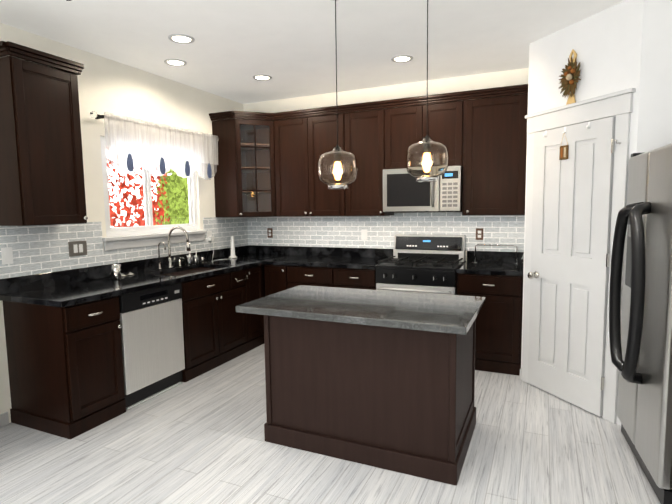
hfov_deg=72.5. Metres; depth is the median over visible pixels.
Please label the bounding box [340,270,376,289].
base cabinet
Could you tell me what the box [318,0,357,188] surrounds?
pendant light
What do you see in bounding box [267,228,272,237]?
outlet
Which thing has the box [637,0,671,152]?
wall
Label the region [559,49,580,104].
wreath
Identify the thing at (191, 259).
jar
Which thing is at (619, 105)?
door frame
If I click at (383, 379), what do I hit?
kitchen island
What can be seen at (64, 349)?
base cabinet
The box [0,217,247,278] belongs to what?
tile backsplash
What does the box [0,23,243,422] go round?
wall
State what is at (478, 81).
wall
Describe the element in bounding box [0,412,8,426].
baseboard
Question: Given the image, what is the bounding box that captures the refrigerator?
[609,143,671,503]
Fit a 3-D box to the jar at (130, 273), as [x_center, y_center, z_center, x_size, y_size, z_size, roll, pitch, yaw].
[-1.819,0.191,3.975,0.080,0.024,0.170,1,6,18]
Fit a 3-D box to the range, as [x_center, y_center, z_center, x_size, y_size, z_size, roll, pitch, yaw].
[0.845,0.423,4.532,0.754,1.150,0.692,2,6,24]
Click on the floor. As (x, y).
(200, 439)
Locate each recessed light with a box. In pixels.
[164,59,186,65]
[168,34,194,43]
[253,75,271,80]
[391,55,412,62]
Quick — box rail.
[472,244,519,263]
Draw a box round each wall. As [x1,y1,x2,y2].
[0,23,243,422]
[244,68,528,261]
[521,0,643,425]
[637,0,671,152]
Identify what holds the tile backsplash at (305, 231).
attached to the wall at (478, 81)
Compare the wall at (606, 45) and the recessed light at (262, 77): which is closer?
the wall at (606, 45)
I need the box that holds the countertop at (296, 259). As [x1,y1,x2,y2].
[264,254,391,269]
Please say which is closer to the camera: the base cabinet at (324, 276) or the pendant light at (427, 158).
the pendant light at (427, 158)
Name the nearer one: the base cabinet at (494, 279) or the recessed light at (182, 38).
the recessed light at (182, 38)
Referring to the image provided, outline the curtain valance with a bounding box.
[90,111,218,179]
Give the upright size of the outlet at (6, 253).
0.116 m
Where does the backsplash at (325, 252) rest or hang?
attached to the wall at (478, 81)
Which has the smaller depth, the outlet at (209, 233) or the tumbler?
the tumbler
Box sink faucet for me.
[158,226,190,269]
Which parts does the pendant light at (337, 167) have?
lamp shade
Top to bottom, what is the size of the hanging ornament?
0.236 m
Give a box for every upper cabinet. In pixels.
[0,41,87,225]
[209,84,527,216]
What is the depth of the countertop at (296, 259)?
4.81 m
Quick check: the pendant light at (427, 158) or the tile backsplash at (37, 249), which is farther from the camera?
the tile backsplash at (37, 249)
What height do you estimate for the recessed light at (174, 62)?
0.008 m
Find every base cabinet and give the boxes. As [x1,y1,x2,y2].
[0,245,292,438]
[264,266,291,295]
[292,266,339,287]
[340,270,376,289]
[456,251,523,375]
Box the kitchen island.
[264,317,475,484]
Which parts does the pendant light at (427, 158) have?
lamp shade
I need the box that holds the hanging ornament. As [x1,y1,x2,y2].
[543,121,620,159]
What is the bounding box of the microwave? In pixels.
[383,166,462,212]
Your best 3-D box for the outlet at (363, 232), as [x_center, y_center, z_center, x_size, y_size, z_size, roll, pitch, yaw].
[0.314,-0.192,5.101,0.072,0.116,0.009,2,6,24]
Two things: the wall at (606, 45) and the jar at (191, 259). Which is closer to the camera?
the wall at (606, 45)
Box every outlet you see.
[1,247,12,264]
[68,241,86,256]
[207,231,213,240]
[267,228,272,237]
[361,230,366,239]
[476,228,482,239]
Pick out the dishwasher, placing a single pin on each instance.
(152, 336)
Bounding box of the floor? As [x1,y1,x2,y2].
[0,344,660,503]
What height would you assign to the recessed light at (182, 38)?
0.008 m
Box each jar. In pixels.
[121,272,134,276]
[186,250,203,264]
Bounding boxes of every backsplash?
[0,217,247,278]
[248,212,524,251]
[293,246,392,257]
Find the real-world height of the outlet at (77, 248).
0.116 m
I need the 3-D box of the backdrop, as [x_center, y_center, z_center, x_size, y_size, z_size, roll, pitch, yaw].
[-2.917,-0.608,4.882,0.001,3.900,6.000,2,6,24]
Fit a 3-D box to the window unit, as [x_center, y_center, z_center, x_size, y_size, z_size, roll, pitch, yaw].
[-1.729,-0.547,4.396,0.122,0.960,1.275,2,6,24]
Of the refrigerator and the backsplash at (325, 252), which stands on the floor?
the refrigerator
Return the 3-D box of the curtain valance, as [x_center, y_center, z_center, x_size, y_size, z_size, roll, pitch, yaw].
[-1.639,-0.961,4.371,0.130,0.485,1.566,2,6,24]
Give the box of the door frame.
[522,88,635,423]
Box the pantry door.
[528,117,615,416]
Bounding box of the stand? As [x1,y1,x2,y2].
[229,236,236,257]
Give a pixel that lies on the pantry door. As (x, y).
(568, 275)
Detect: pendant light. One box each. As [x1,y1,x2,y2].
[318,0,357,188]
[406,0,448,181]
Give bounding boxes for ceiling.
[0,0,624,103]
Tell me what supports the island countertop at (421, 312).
on the kitchen island
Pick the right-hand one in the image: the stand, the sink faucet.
the stand
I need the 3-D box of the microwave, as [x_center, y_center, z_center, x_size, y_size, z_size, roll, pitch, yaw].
[0.878,-0.611,4.557,0.759,0.428,0.443,2,6,24]
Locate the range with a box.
[375,234,465,294]
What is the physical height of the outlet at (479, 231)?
0.116 m
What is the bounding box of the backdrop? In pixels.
[106,149,188,227]
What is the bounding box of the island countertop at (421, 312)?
[235,285,484,336]
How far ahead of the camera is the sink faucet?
4.37 m
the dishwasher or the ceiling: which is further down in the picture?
the dishwasher
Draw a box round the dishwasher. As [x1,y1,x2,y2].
[118,282,184,409]
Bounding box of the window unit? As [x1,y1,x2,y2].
[100,136,206,250]
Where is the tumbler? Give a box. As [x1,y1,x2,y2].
[112,264,120,279]
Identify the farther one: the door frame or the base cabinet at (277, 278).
the base cabinet at (277, 278)
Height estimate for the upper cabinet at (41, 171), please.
1.137 m
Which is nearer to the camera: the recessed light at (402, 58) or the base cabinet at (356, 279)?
the recessed light at (402, 58)
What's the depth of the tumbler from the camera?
3.73 m
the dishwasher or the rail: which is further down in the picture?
the dishwasher
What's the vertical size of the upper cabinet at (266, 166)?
1.137 m

